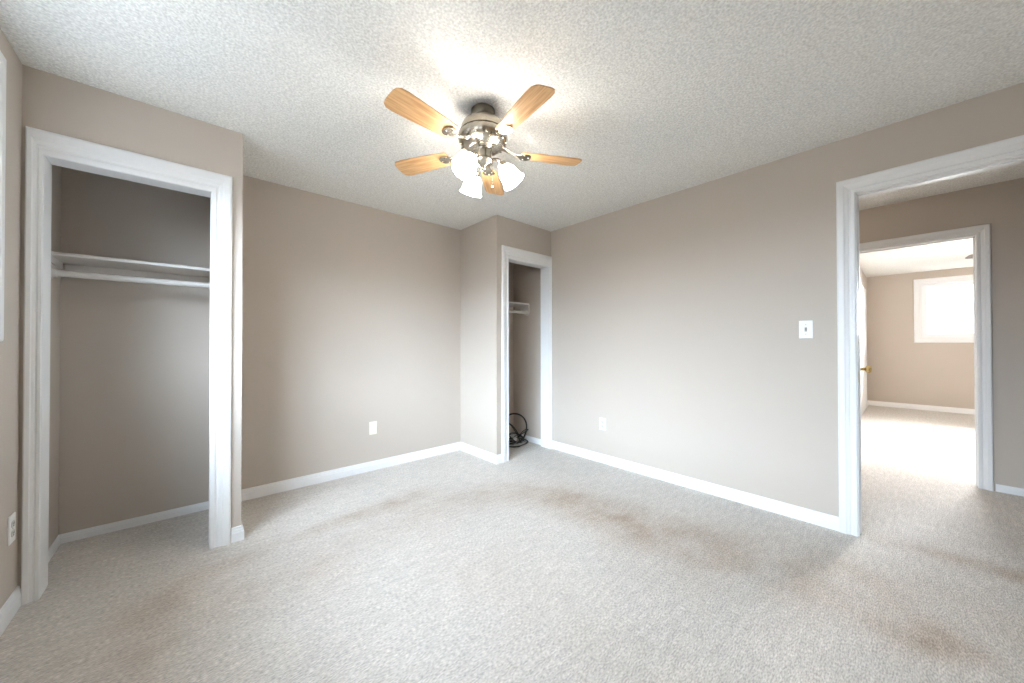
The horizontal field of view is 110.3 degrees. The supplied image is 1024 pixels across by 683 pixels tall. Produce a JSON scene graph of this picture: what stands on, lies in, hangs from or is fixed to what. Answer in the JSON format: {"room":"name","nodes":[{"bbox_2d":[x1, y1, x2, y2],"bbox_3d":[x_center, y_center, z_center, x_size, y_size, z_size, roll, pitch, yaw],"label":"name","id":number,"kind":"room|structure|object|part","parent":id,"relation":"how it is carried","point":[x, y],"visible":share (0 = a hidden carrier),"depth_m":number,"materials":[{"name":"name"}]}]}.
{"room":"empty bedroom","nodes":[
{"label":"empty bedroom","id":0,"kind":"room"},
{"bbox_2d":[0,28,61,608],"bbox_3d":[-1.258,-0.048,0.371,0.250,2.364,4.471,0,-1,-42],"label":"wall","id":1,"kind":"structure","parent":0,"point":[10,346],"depth_m":1.51,"materials":[{"name":"beige paint"}]},
{"bbox_2d":[0,51,6,341],"bbox_3d":[-1.254,-0.560,0.407,0.240,1.103,2.416,0,-1,-42],"label":"window","id":2,"kind":"structure","parent":1,"relation":"in","point":[3,62],"depth_m":1.36,"materials":[{"name":"plastic"}]},
{"bbox_2d":[0,586,20,636],"bbox_3d":[-0.947,1.092,0.214,0.014,0.082,3.597,0,-1,-42],"label":"baseboard","id":3,"kind":"structure","parent":1,"relation":"attached to","point":[11,606],"depth_m":1.46,"materials":[{"name":"white wood"}]},
{"bbox_2d":[7,512,15,545],"bbox_3d":[-2.090,0.782,1.489,0.009,0.118,0.072,0,-1,-42],"label":"wall outlet","id":4,"kind":"object","parent":1,"relation":"attached to","point":[11,520],"visible":1,"depth_m":1.48,"materials":[{"name":"white plastic"}]},
{"bbox_2d":[17,64,242,587],"bbox_3d":[-2.075,-0.034,2.054,0.777,2.364,0.634,0,-1,-42],"label":"wall","id":5,"kind":"structure","parent":0,"point":[52,103],"depth_m":1.81,"materials":[{"name":"beige paint"}]},
{"bbox_2d":[21,126,231,604],"bbox_3d":[-1.909,0.101,1.841,0.717,2.092,0.137,0,-1,-42],"label":"trim","id":6,"kind":"structure","parent":5,"relation":"attached to","point":[43,149],"depth_m":1.67,"materials":[{"name":"white wood"}]},
{"bbox_2d":[48,501,208,561],"bbox_3d":[-2.154,1.123,2.050,0.665,0.052,0.519,0,-1,-42],"label":"baseboard","id":7,"kind":"structure","parent":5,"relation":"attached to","point":[128,523],"depth_m":2.18,"materials":[{"name":"white wood"}]},
{"bbox_2d":[51,251,209,289],"bbox_3d":[-2.231,-0.388,2.147,0.665,0.150,0.290,0,-1,-42],"label":"closet shelf","id":8,"kind":"object","parent":5,"relation":"attached to","point":[80,263],"visible":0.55,"depth_m":2.10,"materials":[{"name":"white paint"}]},
{"bbox_3d":[-2.168,-0.358,2.076,0.633,0.033,0.033,0,-1,-42],"label":"hanging rod","id":9,"kind":"part","parent":8,"relation":"part of","materials":[{"name":"white paint"}]},
{"bbox_2d":[231,521,243,542],"bbox_3d":[-1.791,1.109,2.288,0.059,0.082,0.648,0,-1,-42],"label":"baseboard","id":10,"kind":"structure","parent":5,"relation":"attached to","point":[237,533],"depth_m":2.05,"materials":[{"name":"white wood"}]},
{"bbox_2d":[58,167,513,534],"bbox_3d":[-0.653,-0.021,3.833,5.270,2.364,0.120,0,-1,-42],"label":"wall","id":11,"kind":"structure","parent":0,"point":[351,311],"depth_m":2.64,"materials":[{"name":"beige paint"}]},
{"bbox_2d":[241,442,459,501],"bbox_3d":[-1.270,1.115,3.180,1.935,0.082,0.014,0,-1,-42],"label":"baseboard","id":12,"kind":"structure","parent":11,"relation":"attached to","point":[294,483],"depth_m":3.01,"materials":[{"name":"white wood"}]},
{"bbox_2d":[369,421,376,434],"bbox_3d":[-1.250,0.778,3.206,0.070,0.115,0.007,0,-1,-42],"label":"blank wall plate","id":13,"kind":"object","parent":11,"relation":"attached to","point":[372,425],"visible":1,"depth_m":3.20,"materials":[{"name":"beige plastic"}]},
{"bbox_2d":[460,215,550,454],"bbox_3d":[-0.064,-0.022,3.868,0.770,2.364,0.614,0,-1,-42],"label":"wall","id":14,"kind":"structure","parent":0,"point":[481,242],"depth_m":3.57,"materials":[{"name":"beige paint"}]},
{"bbox_2d":[460,442,502,463],"bbox_3d":[-0.327,1.118,3.612,0.075,0.082,0.628,0,-1,-42],"label":"baseboard","id":15,"kind":"structure","parent":14,"relation":"attached to","point":[496,459],"depth_m":3.53,"materials":[{"name":"white wood"}]},
{"bbox_2d":[509,301,529,315],"bbox_3d":[-0.135,-0.369,4.030,0.662,0.150,0.280,0,-1,-42],"label":"closet shelf","id":16,"kind":"object","parent":14,"relation":"attached to","point":[524,307],"visible":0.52,"depth_m":4.15,"materials":[{"name":"white paint"}]},
{"bbox_3d":[-0.074,-0.340,3.963,0.630,0.033,0.033,0,-1,-42],"label":"hanging rod","id":17,"kind":"part","parent":16,"relation":"part of","materials":[{"name":"white paint"}]},
{"bbox_2d":[509,433,540,444],"bbox_3d":[-0.060,1.130,3.938,0.662,0.062,0.499,0,-1,-42],"label":"baseboard","id":18,"kind":"structure","parent":14,"relation":"attached to","point":[529,438],"depth_m":4.10,"materials":[{"name":"white wood"}]},
{"bbox_2d":[501,245,551,462],"bbox_3d":[0.131,0.116,3.694,0.708,2.085,0.137,0,-1,-42],"label":"trim","id":19,"kind":"structure","parent":14,"relation":"attached to","point":[508,254],"depth_m":3.86,"materials":[{"name":"white wood"}]},
{"bbox_2d":[0,405,1023,682],"bbox_3d":[3.179,1.200,2.990,10.365,0.100,6.471,0,-1,-42],"label":"floor","id":20,"kind":"structure","parent":0,"point":[541,564],"depth_m":1.69,"materials":[{"name":"beige carpet"}]},
{"bbox_2d":[509,413,527,447],"bbox_3d":[0.030,0.997,4.063,0.384,0.330,0.331,0,-1,-42],"label":"cable bundle","id":21,"kind":"object","parent":20,"relation":"on","point":[520,436],"visible":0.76,"depth_m":4.13,"materials":[{"name":"black rubber"}]},
{"bbox_2d":[0,0,1023,276],"bbox_3d":[3.176,-1.264,3.009,10.365,0.100,6.471,0,-1,-42],"label":"ceiling","id":22,"kind":"structure","parent":0,"point":[655,99],"depth_m":1.65,"materials":[{"name":"white paint"}]},
{"bbox_2d":[384,84,581,197],"bbox_3d":[-0.157,-1.010,1.845,1.043,0.420,1.048,0,-1,-42],"label":"ceiling fan","id":23,"kind":"object","parent":22,"relation":"hanging from","point":[482,135],"visible":1,"depth_m":1.78,"materials":[{"name":"wood"}]},
{"bbox_3d":[-0.395,-1.007,1.587,0.128,0.006,0.342,-15,-10,39],"label":"blade","id":24,"kind":"part","parent":23,"relation":"part of","materials":[{"name":"brown wood"}]},
{"bbox_3d":[-0.500,-1.004,2.016,0.342,0.006,0.128,0,-11,22],"label":"blade","id":25,"kind":"part","parent":23,"relation":"part of","materials":[{"name":"brown wood"}]},
{"bbox_3d":[-0.227,-0.868,1.743,0.122,0.131,0.131,0,-1,30],"label":"lamp shade","id":26,"kind":"part","parent":23,"relation":"part of","materials":[{"name":"white glass"}]},
{"bbox_3d":[-0.217,-0.886,1.760,0.044,0.066,0.057,0,-1,30],"label":"bulb","id":27,"kind":"part","parent":23,"relation":"part of","materials":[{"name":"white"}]},
{"bbox_3d":[-0.227,-0.866,2.002,0.122,0.131,0.131,0,-1,-30],"label":"lamp shade","id":28,"kind":"part","parent":23,"relation":"part of","materials":[{"name":"white glass"}]},
{"bbox_3d":[-0.191,-0.932,1.805,0.052,0.067,0.102,0,-1,30],"label":"lamp arm","id":29,"kind":"part","parent":23,"relation":"part of","materials":[{"name":"grey metal"}]},
{"bbox_3d":[-0.152,-1.049,1.874,0.263,0.080,0.263,0,-1,-42],"label":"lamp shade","id":30,"kind":"part","parent":23,"relation":"part of","materials":[{"name":"grey metal"}]},
{"bbox_3d":[-0.125,-1.002,2.249,0.128,0.006,0.342,11,0,4],"label":"blade","id":31,"kind":"part","parent":23,"relation":"part of","materials":[{"name":"brown wood"}]},
{"bbox_3d":[-0.074,-0.932,1.873,0.102,0.067,0.052,0,0,0],"label":"lamp arm","id":32,"kind":"part","parent":23,"relation":"part of","materials":[{"name":"grey metal"}]},
{"bbox_3d":[-0.002,-0.867,1.873,0.131,0.131,0.122,0,0,0],"label":"lamp shade","id":33,"kind":"part","parent":23,"relation":"part of","materials":[{"name":"white glass"}]},
{"bbox_3d":[0.046,-1.008,1.554,0.128,0.006,0.342,-13,6,-31],"label":"blade","id":34,"kind":"part","parent":23,"relation":"part of","materials":[{"name":"brown wood"}]},
{"bbox_3d":[0.213,-1.005,1.964,0.342,0.006,0.128,0,11,-14],"label":"blade","id":35,"kind":"part","parent":23,"relation":"part of","materials":[{"name":"brown wood"}]},
{"bbox_2d":[513,82,1023,516],"bbox_3d":[1.873,-0.036,2.368,0.115,2.364,5.431,0,-1,-42],"label":"wall","id":36,"kind":"structure","parent":0,"point":[676,316],"depth_m":2.63,"materials":[{"name":"beige paint"}]},
{"bbox_2d":[599,418,605,430],"bbox_3d":[0.864,0.787,3.397,0.009,0.115,0.070,0,-1,-42],"label":"wall outlet","id":37,"kind":"object","parent":36,"relation":"attached to","point":[602,421],"visible":1,"depth_m":3.39,"materials":[{"name":"white plastic"}]},
{"bbox_2d":[552,441,838,530],"bbox_3d":[1.630,1.107,2.535,0.014,0.082,3.617,0,-1,-42],"label":"baseboard","id":38,"kind":"structure","parent":36,"relation":"attached to","point":[825,520],"depth_m":2.65,"materials":[{"name":"white wood"}]},
{"bbox_2d":[799,320,812,338],"bbox_3d":[1.871,-0.076,2.270,0.019,0.115,0.070,0,-1,-42],"label":"light switch","id":39,"kind":"object","parent":36,"relation":"attached to","point":[805,327],"visible":1,"depth_m":2.27,"materials":[{"name":"white plastic"}]},
{"bbox_2d":[836,135,1023,536],"bbox_3d":[2.333,0.086,1.853,0.155,2.112,0.949,0,-1,-42],"label":"trim","id":40,"kind":"structure","parent":36,"relation":"attached to","point":[1007,152],"depth_m":2.11,"materials":[{"name":"white paint"}]},
{"bbox_2d":[860,268,867,399],"bbox_3d":[4.899,-0.018,5.177,4.795,2.364,0.120,0,-1,-42],"label":"wall","id":41,"kind":"structure","parent":0,"point":[863,281],"depth_m":6.32,"materials":[{"name":"beige paint"}]},
{"bbox_2d":[860,289,865,414],"bbox_3d":[5.768,0.167,5.865,1.140,1.995,0.026,0,-1,-42],"label":"door","id":42,"kind":"structure","parent":41,"relation":"in","point":[862,295],"depth_m":5.88,"materials":[{"name":"white wood"}]},
{"bbox_2d":[861,366,871,372],"bbox_3d":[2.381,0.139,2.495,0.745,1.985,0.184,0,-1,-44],"label":"door knob","id":43,"kind":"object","parent":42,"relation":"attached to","point":[868,369],"depth_m":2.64,"materials":[{"name":"gold metal"}]},
{"bbox_2d":[860,283,866,407],"bbox_3d":[5.771,0.124,5.862,1.320,2.090,0.020,0,-1,-42],"label":"trim","id":44,"kind":"structure","parent":41,"relation":"attached to","point":[862,288],"depth_m":6.27,"materials":[{"name":"white wood"}]},
{"bbox_2d":[867,400,974,414],"bbox_3d":[6.043,1.109,3.741,4.595,0.085,3.530,0,-1,-42],"label":"baseboard","id":45,"kind":"structure","parent":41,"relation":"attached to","point":[874,403],"depth_m":6.08,"materials":[{"name":"white wood"}]},
{"bbox_2d":[866,267,974,408],"bbox_3d":[7.868,-0.020,5.305,0.200,2.364,3.650,0,-1,-42],"label":"wall","id":46,"kind":"structure","parent":0,"point":[906,371],"depth_m":6.22,"materials":[{"name":"beige paint"}]},
{"bbox_2d":[913,274,973,342],"bbox_3d":[7.535,-0.528,5.619,0.160,1.091,1.591,0,-1,-42],"label":"window frame","id":47,"kind":"structure","parent":46,"relation":"in","point":[920,286],"depth_m":6.06,"materials":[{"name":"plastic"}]},
{"bbox_3d":[7.565,-0.528,5.646,0.070,0.915,1.415,0,-1,-42],"label":"frame","id":48,"kind":"part","parent":47,"relation":"part of","materials":[{"name":"plastic"}]},
{"bbox_3d":[7.339,-0.525,5.881,0.020,0.845,0.692,0,-1,-42],"label":"sash","id":49,"kind":"part","parent":47,"relation":"part of","materials":[{"name":"plastic"}]},
{"bbox_2d":[859,178,1023,490],"bbox_3d":[3.426,-0.032,3.141,0.115,2.364,6.351,0,-1,-42],"label":"wall","id":50,"kind":"structure","parent":0,"point":[1000,205],"depth_m":2.72,"materials":[{"name":"beige paint"}]},
{"bbox_2d":[859,224,993,490],"bbox_3d":[3.441,0.113,3.123,0.155,2.075,0.954,0,-1,-42],"label":"trim","id":51,"kind":"structure","parent":50,"relation":"attached to","point":[980,234],"depth_m":2.78,"materials":[{"name":"white wood"}]},
{"bbox_2d":[996,484,1023,496],"bbox_3d":[2.457,1.122,2.962,1.558,0.056,5.311,0,-1,-42],"label":"baseboard","id":52,"kind":"structure","parent":50,"relation":"attached to","point":[999,488],"depth_m":2.68,"materials":[{"name":"white wood"}]}
]}

